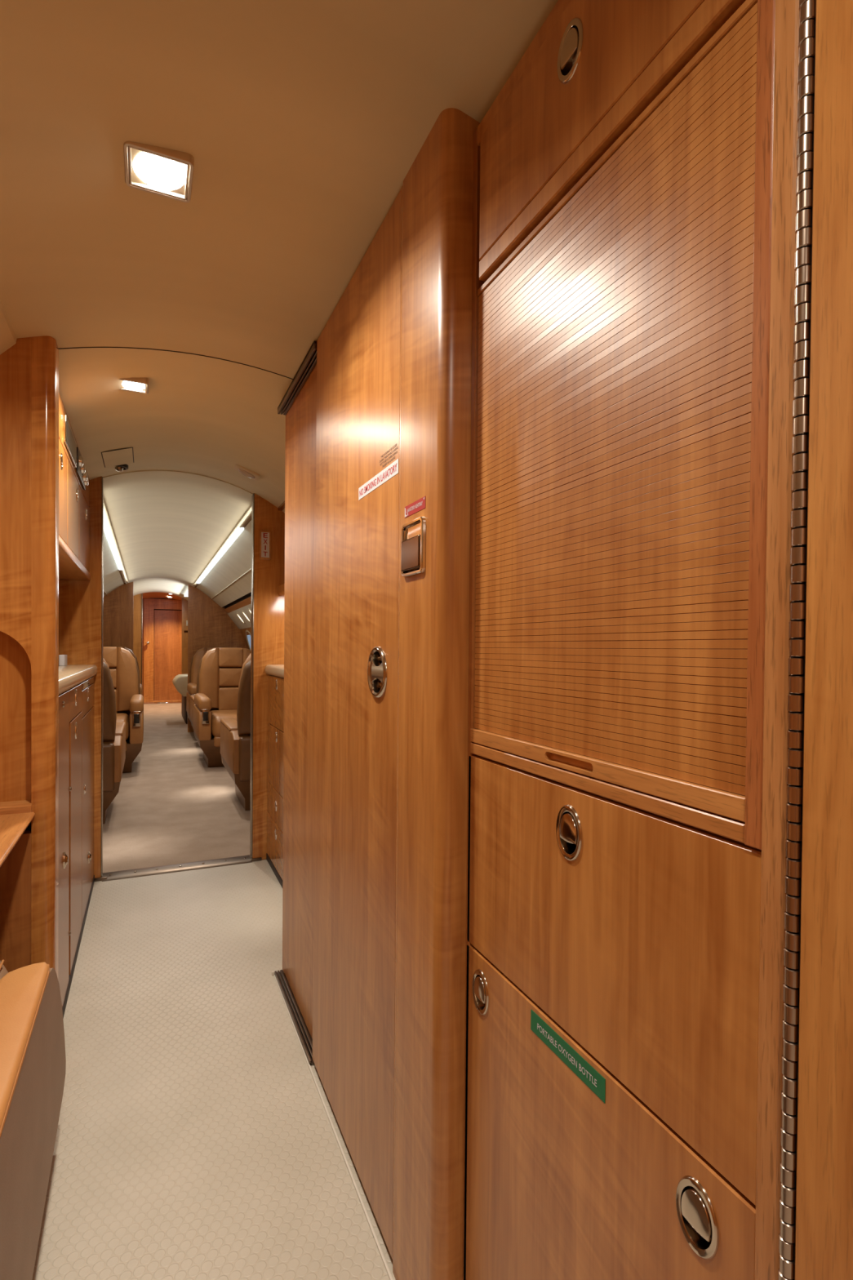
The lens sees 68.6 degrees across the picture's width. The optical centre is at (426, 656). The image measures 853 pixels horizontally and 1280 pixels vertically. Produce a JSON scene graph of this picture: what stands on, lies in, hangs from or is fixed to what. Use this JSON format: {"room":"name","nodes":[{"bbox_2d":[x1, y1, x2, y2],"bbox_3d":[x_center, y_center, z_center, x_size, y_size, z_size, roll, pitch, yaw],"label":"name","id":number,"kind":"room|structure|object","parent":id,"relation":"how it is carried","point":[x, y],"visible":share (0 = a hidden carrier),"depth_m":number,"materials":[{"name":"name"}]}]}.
{"room":"aircraft cabin","nodes":[
{"label":"aircraft cabin","id":0,"kind":"room"},
{"bbox_2d":[133,577,187,600],"bbox_3d":[-3.585,-0.846,8.385,1.200,0.301,2.140,0,1,-24],"label":"ceiling","id":1,"kind":"structure","parent":0,"point":[176,588],"depth_m":8.30,"materials":[{"name":"plastic"}]},
{"bbox_2d":[142,598,181,702],"bbox_3d":[-4.764,-0.135,11.309,1.100,1.950,0.060,0,1,-24],"label":"wall","id":2,"kind":"structure","parent":0,"point":[152,598],"depth_m":11.15,"materials":[{"name":"brown wood"}]},
{"bbox_2d":[143,702,181,704],"bbox_3d":[-4.701,0.827,11.223,0.690,0.030,0.100,0,1,-24],"label":"door threshold","id":3,"kind":"structure","parent":2,"relation":"attached to","point":[148,703],"depth_m":11.17,"materials":[{"name":"silver metal"}]},
{"bbox_2d":[143,598,182,702],"bbox_3d":[-4.661,-0.113,11.262,0.790,1.850,0.115,0,1,-24],"label":"door","id":4,"kind":"structure","parent":2,"relation":"in","point":[162,618],"depth_m":11.25,"materials":[{"name":"brown wood"}]},
{"bbox_2d":[142,591,182,600],"bbox_3d":[-4.341,-1.016,10.366,1.000,0.135,2.100,0,1,-24],"label":"ceiling","id":5,"kind":"structure","parent":0,"point":[151,594],"depth_m":10.66,"materials":[{"name":"brown wood"}]},
{"bbox_2d":[58,475,284,877],"bbox_3d":[-1.195,0.082,2.866,2.450,1.801,0.045,0,1,-24],"label":"wall","id":6,"kind":"structure","parent":0,"point":[268,575],"depth_m":3.00,"materials":[{"name":"brown wood"}]},
{"bbox_2d":[94,876,106,881],"bbox_3d":[-1.430,0.975,2.745,0.050,0.014,0.012,0,1,-24],"label":"trim","id":7,"kind":"structure","parent":6,"relation":"attached to","point":[96,879],"depth_m":2.74,"materials":[{"name":"brown"}]},
{"bbox_2d":[100,476,103,877],"bbox_3d":[-1.432,0.098,2.761,0.004,1.766,0.054,0,1,-24],"label":"trim","id":8,"kind":"structure","parent":6,"relation":"attached to","point":[102,479],"depth_m":2.74,"materials":[{"name":"silver metal"}]},
{"bbox_2d":[103,533,124,596],"bbox_3d":[-2.627,-0.684,4.911,0.295,0.230,4.870,0,1,-24],"label":"trim","id":9,"kind":"structure","parent":6,"relation":"attached to","point":[113,580],"depth_m":5.76,"materials":[{"name":"plastic"}]},
{"bbox_2d":[222,591,251,608],"bbox_3d":[-1.493,-0.548,5.419,0.040,0.037,4.870,0,1,-24],"label":"trim","id":10,"kind":"structure","parent":6,"relation":"attached to","point":[249,594],"depth_m":6.43,"materials":[{"name":"black"}]},
{"bbox_2d":[224,595,251,613],"bbox_3d":[-1.470,-0.518,5.429,0.040,0.048,4.870,0,1,-24],"label":"trim","id":11,"kind":"structure","parent":6,"relation":"attached to","point":[247,601],"depth_m":6.47,"materials":[{"name":"brown wood"}]},
{"bbox_2d":[249,493,254,858],"bbox_3d":[-0.843,0.100,3.023,0.004,1.766,0.054,0,1,-24],"label":"trim","id":12,"kind":"structure","parent":6,"relation":"attached to","point":[253,495],"depth_m":3.01,"materials":[{"name":"silver metal"}]},
{"bbox_2d":[250,857,262,861],"bbox_3d":[-0.821,0.976,3.016,0.050,0.014,0.012,0,1,-24],"label":"trim","id":13,"kind":"structure","parent":6,"relation":"attached to","point":[258,859],"depth_m":3.01,"materials":[{"name":"brown"}]},
{"bbox_2d":[259,529,271,559],"bbox_3d":[-0.777,-0.539,3.011,0.053,0.142,0.010,0,1,-24],"label":"exit sign","id":14,"kind":"object","parent":6,"relation":"attached to","point":[264,535],"visible":1,"depth_m":3.01,"materials":[{"name":"brown plastic"}]},
{"bbox_2d":[102,582,247,732],"bbox_3d":[-3.177,0.001,7.377,2.400,1.808,0.060,0,1,-24],"label":"wall","id":15,"kind":"structure","parent":0,"point":[209,625],"depth_m":7.50,"materials":[{"name":"brown wood"}]},
{"bbox_2d":[195,520,251,607],"bbox_3d":[-1.645,-0.682,5.349,0.295,0.230,4.870,0,1,-24],"label":"trim","id":16,"kind":"structure","parent":15,"relation":"attached to","point":[236,561],"depth_m":5.36,"materials":[{"name":"plastic"}]},
{"bbox_2d":[210,568,251,599],"bbox_3d":[-1.620,-0.665,5.360,0.012,0.009,4.870,0,1,-24],"label":"trim","id":17,"kind":"structure","parent":15,"relation":"attached to","point":[250,570],"depth_m":5.57,"materials":[{"name":"beige plastic"}]},
{"bbox_2d":[58,347,293,512],"bbox_3d":[-0.893,-0.522,2.255,2.100,0.743,1.338,0,1,-24],"label":"ceiling","id":18,"kind":"structure","parent":0,"point":[207,416],"depth_m":2.10,"materials":[{"name":"paint"}]},
{"bbox_2d":[58,391,90,580],"bbox_3d":[-1.444,-0.549,2.000,0.587,0.480,1.310,0,1,-24],"label":"upper cabinet","id":19,"kind":"object","parent":18,"relation":"attached to","point":[73,500],"depth_m":2.11,"materials":[{"name":"brown wood"}]},
{"bbox_2d":[101,447,133,467],"bbox_3d":[-1.251,-0.809,2.538,0.112,0.036,0.226,0,1,-24],"label":"ceiling hatch","id":20,"kind":"object","parent":18,"relation":"attached to","point":[126,455],"visible":1,"depth_m":2.53,"materials":[{"name":"plastic"}]},
{"bbox_2d":[115,464,128,471],"bbox_3d":[-1.315,-0.809,2.674,0.072,0.028,0.072,0,1,-24],"label":"ceiling speaker","id":21,"kind":"object","parent":18,"relation":"attached to","point":[122,467],"visible":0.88,"depth_m":2.66,"materials":[{"name":"black"}]},
{"bbox_2d":[118,377,148,394],"bbox_3d":[-0.879,-0.822,1.871,0.088,0.026,0.088,0,1,-24],"label":"recessed light","id":22,"kind":"object","parent":18,"relation":"in","point":[140,385],"visible":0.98,"depth_m":1.86,"materials":[{"name":"white glass"}]},
{"bbox_2d":[233,464,259,480],"bbox_3d":[-0.782,-0.807,2.720,0.100,0.054,0.080,0,1,-24],"label":"emergency light","id":23,"kind":"object","parent":18,"relation":"attached to","point":[247,473],"visible":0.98,"depth_m":2.70,"materials":[{"name":"beige plastic"}]},
{"bbox_2d":[102,470,253,586],"bbox_3d":[-2.128,-0.864,5.114,0.740,0.128,4.900,0,1,-24],"label":"ceiling","id":24,"kind":"structure","parent":0,"point":[166,524],"depth_m":3.79,"materials":[{"name":"fabric"}]},
{"bbox_2d":[103,502,128,582],"bbox_3d":[-2.464,-0.804,4.965,0.056,0.018,4.700,0,1,-24],"label":"light strip","id":25,"kind":"object","parent":24,"relation":"attached to","point":[108,531],"visible":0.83,"depth_m":4.35,"materials":[{"name":"beige plastic"}]},
{"bbox_2d":[192,505,251,586],"bbox_3d":[-1.788,-0.802,5.266,0.056,0.018,4.700,0,1,-24],"label":"light strip","id":26,"kind":"object","parent":24,"relation":"attached to","point":[237,531],"visible":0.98,"depth_m":4.35,"materials":[{"name":"beige plastic"}]},
{"bbox_2d":[133,593,225,714],"bbox_3d":[-3.953,-0.043,9.439,1.860,1.830,0.060,0,1,-24],"label":"wall","id":27,"kind":"structure","parent":0,"point":[136,598],"depth_m":9.27,"materials":[{"name":"brown wood"}]},
{"bbox_2d":[141,593,142,684],"bbox_3d":[-4.239,-0.046,9.311,0.010,1.826,0.080,0,1,-24],"label":"trim","id":28,"kind":"structure","parent":27,"relation":"attached to","point":[141,593],"depth_m":9.27,"materials":[{"name":"brown wood"}]},
{"bbox_2d":[102,703,262,872],"bbox_3d":[-3.010,0.933,7.119,2.300,0.054,9.175,0,1,-24],"label":"floor","id":29,"kind":"structure","parent":0,"point":[171,807],"depth_m":3.95,"materials":[{"name":"carpet"}]},
{"bbox_2d":[102,657,125,823],"bbox_3d":[-2.167,0.447,3.742,0.640,1.018,0.795,0,1,-24],"label":"seat","id":30,"kind":"object","parent":29,"relation":"on","point":[113,732],"visible":0.17,"depth_m":3.51,"materials":[{"name":"brown leather"}]},
{"bbox_2d":[102,646,143,773],"bbox_3d":[-2.683,0.424,5.155,0.640,1.018,0.803,0,1,-24],"label":"seat","id":31,"kind":"object","parent":29,"relation":"on","point":[122,666],"visible":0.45,"depth_m":5.36,"materials":[{"name":"brown leather"}]},
{"bbox_2d":[109,667,115,688],"bbox_3d":[-2.781,0.184,5.376,0.224,0.173,0.107,0,1,-24],"label":"cushion","id":32,"kind":"object","parent":31,"relation":"on","point":[113,670],"depth_m":5.37,"materials":[{"name":"beige leather"}]},
{"bbox_2d":[114,688,117,713],"bbox_3d":[-2.777,0.386,5.366,0.224,0.218,0.117,0,1,-24],"label":"cushion","id":33,"kind":"object","parent":31,"relation":"on","point":[115,690],"depth_m":5.36,"materials":[{"name":"beige leather"}]},
{"bbox_2d":[115,713,129,740],"bbox_3d":[-2.651,0.578,5.081,0.432,0.185,0.620,0,1,-24],"label":"seat cushion","id":34,"kind":"object","parent":31,"relation":"on","point":[121,717],"depth_m":4.99,"materials":[{"name":"beige leather"}]},
{"bbox_2d":[115,646,142,694],"bbox_3d":[-3.416,0.397,6.744,0.640,1.018,0.803,0,1,-24],"label":"seat","id":35,"kind":"object","parent":29,"relation":"on","point":[126,648],"visible":0.06,"depth_m":7.00,"materials":[{"name":"brown leather"}]},
{"bbox_2d":[172,674,187,724],"bbox_3d":[-3.232,0.557,8.823,0.680,0.651,1.170,0,1,-24],"label":"divan","id":36,"kind":"object","parent":29,"relation":"on","point":[180,682],"visible":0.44,"depth_m":8.21,"materials":[{"name":"beige leather"}]},
{"bbox_2d":[172,674,187,696],"bbox_3d":[-3.102,0.384,8.495,0.650,0.295,0.470,0,1,-24],"label":"cushion","id":37,"kind":"object","parent":36,"relation":"on","point":[180,682],"depth_m":8.20,"materials":[{"name":"beige leather"}]},
{"bbox_2d":[186,647,217,721],"bbox_3d":[-2.402,0.400,7.196,0.640,1.018,0.803,0,1,-24],"label":"seat","id":38,"kind":"object","parent":29,"relation":"on","point":[192,686],"visible":0.2,"depth_m":7.27,"materials":[{"name":"brown leather"}]},
{"bbox_2d":[190,647,235,726],"bbox_3d":[-2.045,0.414,6.369,0.640,1.018,0.795,0,1,-24],"label":"seat","id":39,"kind":"object","parent":29,"relation":"on","point":[192,697],"visible":0.02,"depth_m":6.38,"materials":[{"name":"brown leather"}]},
{"bbox_2d":[192,647,250,767],"bbox_3d":[-1.722,0.427,5.583,0.640,1.018,0.803,0,1,-24],"label":"seat","id":40,"kind":"object","parent":29,"relation":"on","point":[219,673],"visible":0.63,"depth_m":5.67,"materials":[{"name":"brown leather"}]},
{"bbox_2d":[210,709,236,737],"bbox_3d":[-1.690,0.581,5.509,0.432,0.185,0.620,0,1,-24],"label":"seat cushion","id":41,"kind":"object","parent":40,"relation":"on","point":[215,715],"depth_m":5.21,"materials":[{"name":"beige leather"}]},
{"bbox_2d":[217,686,238,710],"bbox_3d":[-1.816,0.389,5.794,0.224,0.218,0.117,0,1,-24],"label":"cushion","id":42,"kind":"object","parent":40,"relation":"on","point":[227,696],"depth_m":5.73,"materials":[{"name":"beige leather"}]},
{"bbox_2d":[219,667,241,686],"bbox_3d":[-1.820,0.187,5.804,0.224,0.173,0.107,0,1,-24],"label":"cushion","id":43,"kind":"object","parent":40,"relation":"on","point":[228,677],"depth_m":5.76,"materials":[{"name":"beige leather"}]},
{"bbox_2d":[220,653,250,810],"bbox_3d":[-1.029,0.450,4.249,0.640,1.018,0.795,0,1,-24],"label":"seat","id":44,"kind":"object","parent":29,"relation":"on","point":[235,735],"visible":0.23,"depth_m":3.80,"materials":[{"name":"brown leather"}]},
{"bbox_2d":[31,859,395,1279],"bbox_3d":[-0.193,1.043,0.794,2.100,0.050,4.575,0,1,-24],"label":"floor","id":45,"kind":"structure","parent":0,"point":[196,1140],"depth_m":1.38,"materials":[{"name":"carpet"}]},
{"bbox_2d":[0,335,58,978],"bbox_3d":[-1.159,0.126,1.372,0.600,1.752,0.085,0,1,-24],"label":"wall","id":46,"kind":"structure","parent":45,"relation":"on","point":[29,368],"depth_m":1.45,"materials":[{"name":"brown wood"}]},
{"bbox_2d":[0,812,35,866],"bbox_3d":[-0.934,0.439,0.817,0.562,0.145,1.139,0,1,-24],"label":"table","id":47,"kind":"object","parent":46,"relation":"attached to","point":[12,826],"visible":1,"depth_m":1.31,"materials":[{"name":"brown wood"}]},
{"bbox_2d":[58,346,293,379],"bbox_3d":[-0.632,-0.785,1.633,0.580,0.080,0.002,0,1,-24],"label":"trim","id":48,"kind":"structure","parent":46,"relation":"attached to","point":[76,347],"depth_m":1.62,"materials":[{"name":"brown"}]},
{"bbox_2d":[0,959,66,1279],"bbox_3d":[-0.837,0.777,0.725,0.626,0.472,1.080,0,1,-24],"label":"seat","id":49,"kind":"object","parent":45,"relation":"on","point":[33,1060],"visible":1,"depth_m":0.93,"materials":[{"name":"beige leather"}]},
{"bbox_2d":[0,960,8,979],"bbox_3d":[-0.883,0.702,0.730,0.544,0.182,1.030,0,1,-24],"label":"seat cushion","id":50,"kind":"object","parent":49,"relation":"on","point":[3,971],"depth_m":1.23,"materials":[{"name":"beige leather"}]},
{"bbox_2d":[57,676,94,1017],"bbox_3d":[-1.449,0.541,2.016,0.597,0.900,1.312,0,1,-24],"label":"base cabinet","id":51,"kind":"object","parent":45,"relation":"on","point":[76,877],"visible":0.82,"depth_m":1.99,"materials":[{"name":"brown wood"}]},
{"bbox_2d":[58,664,97,694],"bbox_3d":[-1.444,0.066,2.010,0.598,0.046,1.312,0,1,-24],"label":"countertop","id":52,"kind":"structure","parent":51,"relation":"on","point":[69,675],"depth_m":2.03,"materials":[{"name":"beige stone"}]},
{"bbox_2d":[58,654,66,666],"bbox_3d":[-1.533,0.013,2.547,0.112,0.045,0.100,0,1,-24],"label":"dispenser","id":53,"kind":"object","parent":52,"relation":"on","point":[62,658],"visible":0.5,"depth_m":2.52,"materials":[{"name":"white"}]},
{"bbox_2d":[102,854,252,881],"bbox_3d":[-1.147,0.975,2.907,0.640,0.014,0.097,0,1,-24],"label":"threshold","id":54,"kind":"object","parent":45,"relation":"on","point":[136,873],"visible":1,"depth_m":2.88,"materials":[{"name":"silver metal"}]},
{"bbox_2d":[266,675,284,887],"bbox_3d":[-0.340,0.543,2.635,0.474,0.900,1.083,0,1,-24],"label":"drawer unit","id":55,"kind":"object","parent":45,"relation":"on","point":[274,855],"visible":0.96,"depth_m":2.82,"materials":[{"name":"brown wood"}]},
{"bbox_2d":[265,664,284,678],"bbox_3d":[-0.340,0.069,2.627,0.483,0.047,1.084,0,1,-24],"label":"countertop","id":56,"kind":"structure","parent":55,"relation":"on","point":[277,670],"depth_m":2.81,"materials":[{"name":"beige stone"}]},
{"bbox_2d":[274,969,314,1066],"bbox_3d":[-0.372,0.997,1.759,0.025,0.013,0.470,0,1,-24],"label":"floor track","id":57,"kind":"object","parent":45,"relation":"on","point":[304,1035],"visible":0.79,"depth_m":1.73,"materials":[{"name":"brown metal"}]},
{"bbox_2d":[394,107,479,1279],"bbox_3d":[0.032,0.125,0.962,0.098,1.785,0.160,0,1,-24],"label":"trim column","id":58,"kind":"structure","parent":45,"relation":"on","point":[437,206],"depth_m":0.89,"materials":[{"name":"brown wood"}]},
{"bbox_2d":[400,516,426,577],"bbox_3d":[-0.022,-0.167,0.955,0.008,0.084,0.084,0,1,-24],"label":"ashtray","id":59,"kind":"object","parent":58,"relation":"attached to","point":[413,532],"visible":1,"depth_m":0.95,"materials":[{"name":"silver metal"}]},
{"bbox_2d":[404,496,425,518],"bbox_3d":[-0.018,-0.228,0.955,0.001,0.018,0.080,0,1,-24],"label":"placard","id":60,"kind":"object","parent":58,"relation":"attached to","point":[418,505],"visible":1,"depth_m":0.95,"materials":[{"name":"red plastic"}]},
{"bbox_2d":[462,0,799,1279],"bbox_3d":[0.248,0.139,0.705,0.213,1.768,0.486,0,1,-24],"label":"storage cabinet","id":61,"kind":"object","parent":45,"relation":"on","point":[635,170],"visible":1,"depth_m":0.59,"materials":[{"name":"brown wood"}]},
{"bbox_2d":[530,1008,605,1103],"bbox_3d":[0.150,0.428,0.677,0.001,0.024,0.131,0,1,-24],"label":"placard","id":62,"kind":"object","parent":61,"relation":"attached to","point":[576,1063],"visible":1,"depth_m":0.67,"materials":[{"name":"green plastic"}]},
{"bbox_2d":[474,2,757,795],"bbox_3d":[0.160,-0.197,0.672,0.001,0.600,0.440,0,1,-24],"label":"shutter","id":63,"kind":"object","parent":61,"relation":"hanging from","point":[615,346],"depth_m":0.59,"materials":[{"name":"brown wood"}]},
{"bbox_2d":[777,0,852,1279],"bbox_3d":[0.400,0.144,0.141,0.035,1.755,0.668,0,1,-24],"label":"door","id":64,"kind":"structure","parent":61,"relation":"attached to","point":[815,1235],"depth_m":0.41,"materials":[{"name":"brown wood"}]},
{"bbox_2d":[239,626,251,650],"bbox_3d":[-1.258,0.322,5.538,0.150,1.250,4.870,0,1,-24],"label":"wall","id":65,"kind":"structure","parent":0,"point":[242,631],"depth_m":7.54,"materials":[{"name":"brown wood"}]},
{"bbox_2d":[227,604,251,629],"bbox_3d":[-1.387,-0.399,5.468,0.145,0.190,4.870,0,1,-24],"label":"trim","id":66,"kind":"structure","parent":65,"relation":"attached to","point":[240,624],"depth_m":6.94,"materials":[{"name":"plastic"}]},
{"bbox_2d":[236,613,244,623],"bbox_3d":[-2.081,-0.434,7.004,0.094,0.121,0.132,0,1,-24],"label":"light","id":67,"kind":"object","parent":65,"relation":"attached to","point":[238,615],"visible":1,"depth_m":6.98,"materials":[{"name":"beige plastic"}]},
{"bbox_2d":[241,610,251,622],"bbox_3d":[-1.897,-0.427,6.593,0.094,0.121,0.132,0,1,-24],"label":"light","id":68,"kind":"object","parent":65,"relation":"attached to","point":[242,611],"visible":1,"depth_m":6.57,"materials":[{"name":"beige plastic"}]},
{"bbox_2d":[245,630,250,649],"bbox_3d":[-2.024,-0.143,7.253,0.128,0.345,0.506,0,1,-24],"label":"window","id":69,"kind":"structure","parent":65,"relation":"in","point":[248,637],"depth_m":7.36,"materials":[{"name":"glass"}]},
{"bbox_2d":[0,0,558,378],"bbox_3d":[-0.126,-0.512,0.077,1.410,0.640,3.260,0,1,-24],"label":"ceiling","id":70,"kind":"structure","parent":0,"point":[302,123],"depth_m":0.94,"materials":[{"name":"paint"}]},
{"bbox_2d":[123,141,194,202],"bbox_3d":[-0.428,-0.784,1.000,0.100,0.026,0.100,0,1,-24],"label":"recessed light","id":71,"kind":"object","parent":70,"relation":"in","point":[168,173],"visible":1,"depth_m":0.99,"materials":[{"name":"white glass"}]},
{"bbox_2d":[277,340,316,415],"bbox_3d":[-0.357,-0.761,1.736,0.025,0.020,0.470,0,1,-24],"label":"ceiling track","id":72,"kind":"object","parent":70,"relation":"attached to","point":[309,362],"visible":0.77,"depth_m":1.70,"materials":[{"name":"brown metal"}]},
{"bbox_2d":[282,364,316,1039],"bbox_3d":[-0.318,0.116,1.771,0.078,1.776,0.480,0,1,-24],"label":"wall","id":73,"kind":"structure","parent":0,"point":[301,416],"depth_m":1.76,"materials":[{"name":"brown wood"}]},
{"bbox_2d":[271,970,393,1279],"bbox_3d":[-0.241,1.003,1.431,0.014,0.012,1.179,0,1,-24],"label":"baseboard","id":74,"kind":"structure","parent":73,"relation":"attached to","point":[373,1232],"depth_m":1.26,"materials":[{"name":"beige"}]},
{"bbox_2d":[312,185,403,1275],"bbox_3d":[-0.153,0.124,1.275,0.026,1.775,0.561,0,1,-24],"label":"door","id":75,"kind":"structure","parent":73,"relation":"in","point":[359,346],"depth_m":1.19,"materials":[{"name":"brown wood"}]},
{"bbox_2d":[358,458,398,500],"bbox_3d":[-0.088,-0.313,1.114,0.001,0.024,0.210,0,1,-24],"label":"placard","id":76,"kind":"object","parent":75,"relation":"attached to","point":[392,469],"visible":1,"depth_m":1.10,"materials":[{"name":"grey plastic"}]},
{"bbox_2d":[379,443,397,467],"bbox_3d":[-0.065,-0.340,1.060,0.001,0.023,0.088,0,1,-24],"label":"notice","id":77,"kind":"object","parent":75,"relation":"attached to","point":[389,450],"visible":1,"depth_m":1.06,"materials":[{"name":"brown paint"}]},
{"bbox_3d":[-0.097,0.093,2.736,0.050,1.800,1.083,0,1,-24],"label":"wall","id":78,"kind":"structure","parent":0,"visible":0},
{"bbox_2d":[277,500,284,596],"bbox_3d":[-0.309,-0.531,2.631,0.426,0.492,1.083,0,1,-24],"label":"upper cabinet","id":79,"kind":"object","parent":78,"relation":"attached to","point":[280,588],"visible":0.09,"depth_m":2.97,"materials":[{"name":"brown wood"}]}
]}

